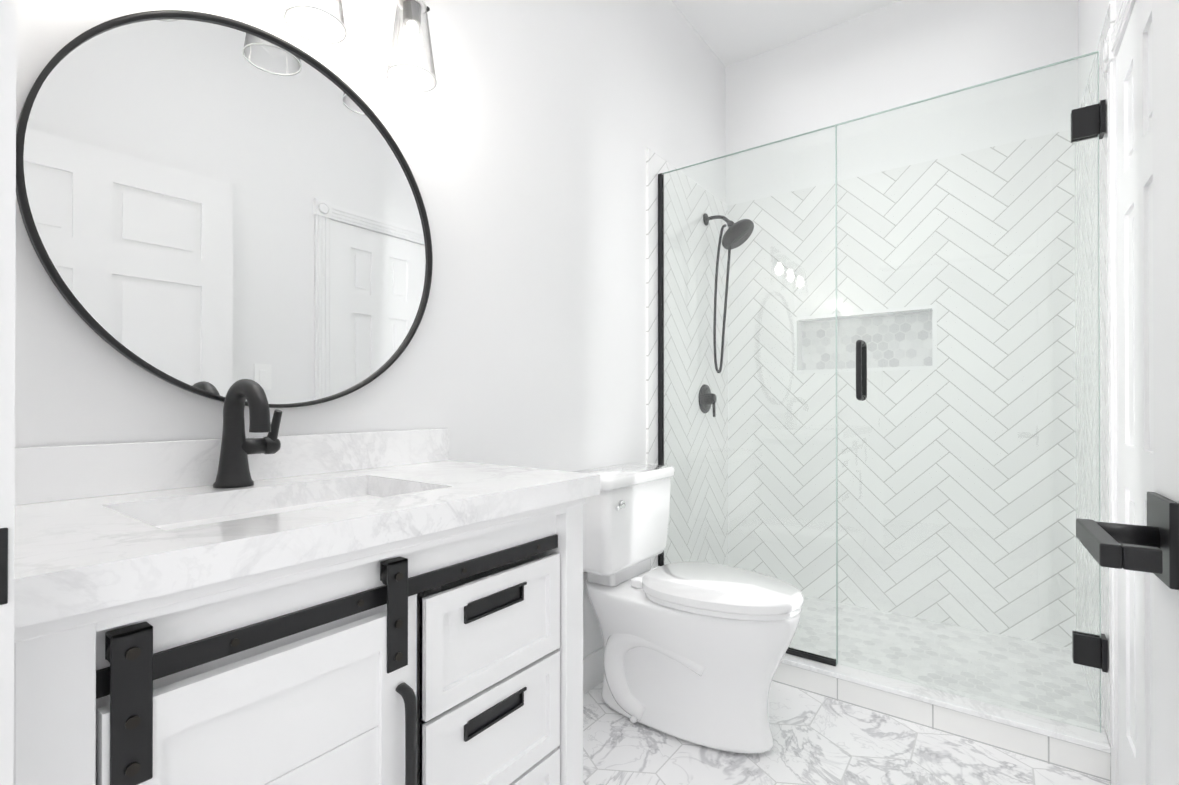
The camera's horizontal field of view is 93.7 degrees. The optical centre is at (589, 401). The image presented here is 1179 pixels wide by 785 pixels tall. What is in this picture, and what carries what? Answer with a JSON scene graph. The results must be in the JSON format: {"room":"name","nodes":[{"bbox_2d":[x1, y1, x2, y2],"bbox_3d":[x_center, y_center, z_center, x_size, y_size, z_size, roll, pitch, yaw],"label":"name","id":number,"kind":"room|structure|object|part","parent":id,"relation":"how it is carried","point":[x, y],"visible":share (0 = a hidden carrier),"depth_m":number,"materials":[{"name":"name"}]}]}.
{"room":"bathroom","nodes":[
{"label":"bathroom","id":0,"kind":"room"},
{"bbox_2d":[15,0,725,657],"bbox_3d":[-0.105,-0.421,2.094,0.120,3.050,3.353,0,0,36],"label":"wall","id":1,"kind":"structure","parent":0,"point":[525,134],"depth_m":1.75,"materials":[{"name":"white paint"}]},
{"bbox_2d":[16,10,432,407],"bbox_3d":[-0.673,-0.383,1.194,0.026,0.794,0.794,0,0,36],"label":"round mirror","id":2,"kind":"object","parent":1,"relation":"attached to","point":[214,207],"visible":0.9,"depth_m":1.10,"materials":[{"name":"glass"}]},
{"bbox_2d":[15,428,448,504],"bbox_3d":[-0.678,0.120,1.190,0.020,0.090,0.928,0,0,36],"label":"backsplash","id":3,"kind":"structure","parent":1,"relation":"attached to","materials":[{"name":"stone"}]},
{"bbox_2d":[284,0,436,92],"bbox_3d":[-0.597,-0.936,1.177,0.175,0.298,0.590,0,0,36],"label":"sconce","id":4,"kind":"object","parent":1,"relation":"attached to","point":[413,10],"visible":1,"depth_m":1.33,"materials":[{"name":"black"}]},
{"bbox_3d":[-0.574,-0.881,1.160,0.116,0.181,0.116,0,0,36],"label":"lamp shade","id":5,"kind":"part","parent":4,"relation":"part of","materials":[{"name":"clear glass"}]},
{"bbox_3d":[-0.574,-0.878,1.160,0.046,0.082,0.046,0,0,36],"label":"bulb","id":6,"kind":"part","parent":4,"relation":"part of","materials":[{"name":"white glass"}]},
{"bbox_3d":[-0.434,-0.880,1.350,0.116,0.181,0.116,0,0,36],"label":"lamp shade","id":7,"kind":"part","parent":4,"relation":"part of","materials":[{"name":"clear glass"}]},
{"bbox_2d":[403,0,420,28],"bbox_3d":[-0.434,-0.946,1.351,0.042,0.056,0.042,0,0,36],"label":"socket","id":8,"kind":"object","parent":4,"relation":"attached to","point":[410,7],"depth_m":1.33,"materials":[{"name":"grey metal"}]},
{"bbox_3d":[-0.434,-0.877,1.350,0.046,0.082,0.046,0,0,36],"label":"bulb","id":9,"kind":"part","parent":4,"relation":"part of","materials":[{"name":"white glass"}]},
{"bbox_2d":[583,646,603,694],"bbox_3d":[-0.076,1.038,2.014,0.014,0.130,1.128,0,0,36],"label":"baseboard","id":10,"kind":"structure","parent":1,"relation":"attached to","point":[593,668],"depth_m":2.13,"materials":[{"name":"white paint"}]},
{"bbox_2d":[646,148,727,566],"bbox_3d":[0.527,-0.051,2.837,0.012,2.165,0.903,0,0,36],"label":"wall tiles","id":11,"kind":"structure","parent":1,"relation":"attached to","point":[656,164],"depth_m":2.79,"materials":[{"name":"white tile"}]},
{"bbox_2d":[699,213,753,416],"bbox_3d":[0.723,-0.462,2.877,0.255,1.088,0.184,0,0,36],"label":"shower head","id":12,"kind":"object","parent":11,"relation":"attached to","point":[743,232],"depth_m":2.90},
{"bbox_3d":[0.680,-0.953,2.912,0.137,0.062,0.019,0,0,36],"label":"arm","id":13,"kind":"part","parent":12,"relation":"part of"},
{"bbox_2d":[772,663,1110,781],"bbox_3d":[0.930,1.061,2.093,1.516,0.085,0.110,0,0,36],"label":"shower curb","id":14,"kind":"structure","parent":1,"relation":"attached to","point":[1088,761],"depth_m":1.82,"materials":[{"name":"tile"}]},
{"bbox_2d":[780,647,1110,752],"bbox_3d":[0.930,1.010,2.093,1.516,0.018,0.124,0,0,36],"label":"sill","id":15,"kind":"structure","parent":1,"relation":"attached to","point":[985,708],"depth_m":1.83,"materials":[{"name":"stone"}]},
{"bbox_2d":[658,51,1107,732],"bbox_3d":[0.930,-0.025,2.097,1.512,2.047,0.122,0,0,36],"label":"glass","id":16,"kind":"object","parent":15,"relation":"on","point":[1088,649],"visible":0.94,"depth_m":1.96,"materials":[{"name":"clear glass"}]},
{"bbox_3d":[0.985,-0.114,2.015,0.019,0.224,0.056,0,0,36],"label":"handle","id":17,"kind":"part","parent":16,"relation":"part of","materials":[{"name":"black metal"}]},
{"bbox_3d":[1.024,-0.114,2.069,0.019,0.224,0.056,0,0,36],"label":"handle","id":18,"kind":"part","parent":16,"relation":"part of","materials":[{"name":"black metal"}]},
{"bbox_3d":[1.232,-0.029,1.874,0.733,2.037,0.010,0,0,36],"label":"door","id":19,"kind":"part","parent":16,"relation":"part of","materials":[{"name":"clear glass"}]},
{"bbox_2d":[672,0,900,66],"bbox_3d":[-0.245,-2.000,1.270,2.680,0.100,4.853,0,0,36],"label":"ceiling","id":20,"kind":"structure","parent":0,"point":[730,32],"depth_m":2.81,"materials":[{"name":"white paint"}]},
{"bbox_2d":[583,681,1110,784],"bbox_3d":[-0.245,1.130,1.258,2.680,0.060,4.853,0,0,36],"label":"floor","id":21,"kind":"structure","parent":0,"point":[819,740],"depth_m":1.72,"materials":[{"name":"stone"}]},
{"bbox_2d":[13,379,599,784],"bbox_3d":[-0.465,0.528,1.032,0.549,1.142,0.928,0,0,36],"label":"bathroom vanity","id":22,"kind":"object","parent":21,"relation":"on","point":[234,605],"visible":0.98,"depth_m":0.83,"materials":[{"name":"white wood"}]},
{"bbox_2d":[14,460,599,628],"bbox_3d":[-0.469,0.187,1.035,0.541,0.045,0.928,0,0,36],"label":"countertop","id":23,"kind":"structure","parent":22,"relation":"on","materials":[{"name":"stone"}]},
{"bbox_2d":[213,379,281,487],"bbox_3d":[-0.638,0.061,1.065,0.164,0.207,0.116,0,0,36],"label":"faucet","id":24,"kind":"object","parent":23,"relation":"on","point":[233,468],"depth_m":1.06,"materials":[{"name":"black metal"}]},
{"bbox_3d":[-0.173,0.430,1.058,0.016,0.202,0.347,0,0,36],"label":"drawer","id":25,"kind":"part","parent":22,"relation":"part of","materials":[{"name":"white wood"}]},
{"bbox_3d":[-0.173,0.640,1.057,0.016,0.202,0.347,0,0,36],"label":"drawer","id":26,"kind":"part","parent":22,"relation":"part of","materials":[{"name":"white wood"}]},
{"bbox_3d":[-0.175,0.380,1.047,0.014,0.038,0.150,0,0,36],"label":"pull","id":27,"kind":"part","parent":22,"relation":"part of","materials":[{"name":"black metal"}]},
{"bbox_3d":[-0.175,0.590,1.046,0.014,0.038,0.150,0,0,36],"label":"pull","id":28,"kind":"part","parent":22,"relation":"part of","materials":[{"name":"black metal"}]},
{"bbox_3d":[-0.173,0.850,1.056,0.016,0.202,0.347,0,0,36],"label":"drawer","id":29,"kind":"part","parent":22,"relation":"part of","materials":[{"name":"white wood"}]},
{"bbox_2d":[573,463,803,753],"bbox_3d":[0.306,0.679,1.873,0.782,0.846,0.573,0,0,36],"label":"toilet","id":30,"kind":"object","parent":21,"relation":"on","point":[694,652],"visible":0.85,"depth_m":1.80,"materials":[{"name":"white ceramic"}]},
{"bbox_3d":[0.110,0.472,2.072,0.216,0.349,0.464,0,0,36],"label":"tank","id":31,"kind":"part","parent":30,"relation":"part of","materials":[{"name":"white ceramic"}]},
{"bbox_3d":[0.340,0.875,1.901,0.749,0.455,0.392,0,0,36],"label":"bowl","id":32,"kind":"part","parent":30,"relation":"part of","materials":[{"name":"white ceramic"}]},
{"bbox_3d":[0.439,0.615,1.829,0.515,0.026,0.392,0,0,36],"label":"lid","id":33,"kind":"part","parent":30,"relation":"part of","materials":[{"name":"white ceramic"}]},
{"bbox_3d":[0.441,0.637,1.828,0.500,0.016,0.384,0,0,36],"label":"seat","id":34,"kind":"part","parent":30,"relation":"part of","materials":[{"name":"white plastic"}]},
{"bbox_2d":[789,595,1099,726],"bbox_3d":[1.186,1.067,2.440,1.516,0.075,0.753,0,0,36],"label":"shower floor","id":35,"kind":"structure","parent":21,"relation":"on","point":[825,607],"depth_m":2.24,"materials":[{"name":"grey tile"}]},
{"bbox_2d":[1078,0,1121,107],"bbox_3d":[0.821,-0.427,0.553,0.120,3.050,4.733,0,0,36],"label":"wall","id":36,"kind":"structure","parent":0,"point":[1092,14],"depth_m":2.04,"materials":[{"name":"white paint"}]},
{"bbox_2d":[1075,0,1115,746],"bbox_3d":[1.756,-0.055,1.930,0.012,2.165,0.903,0,0,36],"label":"wall tiles","id":37,"kind":"structure","parent":36,"relation":"attached to","point":[1090,212],"depth_m":1.87,"materials":[{"name":"white tile"}]},
{"bbox_2d":[1103,0,1135,784],"bbox_3d":[1.265,0.037,1.278,0.029,2.126,0.742,0,0,36],"label":"trim","id":38,"kind":"structure","parent":36,"relation":"attached to","point":[1114,38],"depth_m":1.52,"materials":[{"name":"white paint"}]},
{"bbox_2d":[1076,0,1178,784],"bbox_3d":[0.450,0.070,0.348,0.117,2.030,0.912,0,0,34],"label":"entry door","id":39,"kind":"structure","parent":36,"relation":"in","point":[1152,546],"depth_m":0.66,"materials":[{"name":"white paint"}]},
{"bbox_3d":[0.596,0.164,0.649,0.018,0.025,0.159,0,0,34],"label":"lever","id":40,"kind":"part","parent":39,"relation":"part of","materials":[{"name":"black metal"}]},
{"bbox_2d":[1116,0,1154,784],"bbox_3d":[1.280,0.077,1.266,0.030,2.030,0.580,0,0,36],"label":"door","id":41,"kind":"structure","parent":36,"relation":"attached to","point":[1135,485],"depth_m":1.31,"materials":[{"name":"white paint"}]},
{"bbox_3d":[1.487,-0.419,2.854,1.780,3.050,0.238,0,0,36],"label":"wall","id":42,"kind":"structure","parent":0,"visible":0},
{"bbox_2d":[794,304,936,373],"bbox_3d":[1.391,-0.301,2.820,0.655,0.305,0.099,0,0,36],"label":"trim","id":43,"kind":"structure","parent":42,"relation":"attached to","point":[917,309],"depth_m":2.78,"materials":[{"name":"white tile"}]},
{"bbox_2d":[802,311,931,369],"bbox_3d":[1.422,-0.301,2.861,0.655,0.305,0.004,0,0,36],"label":"shower niche","id":44,"kind":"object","parent":42,"relation":"attached to","point":[852,339],"depth_m":2.84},
{"bbox_2d":[725,0,1077,205],"bbox_3d":[1.413,-1.539,2.758,1.540,0.810,0.012,0,0,36],"label":"wall","id":45,"kind":"structure","parent":42,"relation":"attached to","point":[898,54],"depth_m":2.69,"materials":[{"name":"white paint"}]},
{"bbox_2d":[728,129,1075,647],"bbox_3d":[1.413,-0.051,2.752,1.540,2.165,0.012,0,0,36],"label":"wall tile","id":46,"kind":"structure","parent":42,"relation":"attached to","point":[983,270],"depth_m":2.61,"materials":[{"name":"white tile"}]},
{"bbox_3d":[-0.438,-0.428,0.345,1.660,3.050,0.144,0,0,36],"label":"wall","id":47,"kind":"structure","parent":0,"visible":0},
{"bbox_2d":[0,528,7,604],"bbox_3d":[-0.507,0.140,0.459,0.002,0.065,0.033,0,0,36],"label":"strike plate","id":48,"kind":"object","parent":47,"relation":"attached to","point":[3,566],"visible":1,"depth_m":0.47,"materials":[{"name":"black metal"}]},
{"bbox_2d":[0,0,16,784],"bbox_3d":[-0.543,0.057,0.418,0.032,2.080,0.150,0,0,36],"label":"door frame","id":49,"kind":"structure","parent":47,"relation":"attached to","point":[8,8],"depth_m":0.47,"materials":[{"name":"white paint"}]}
]}

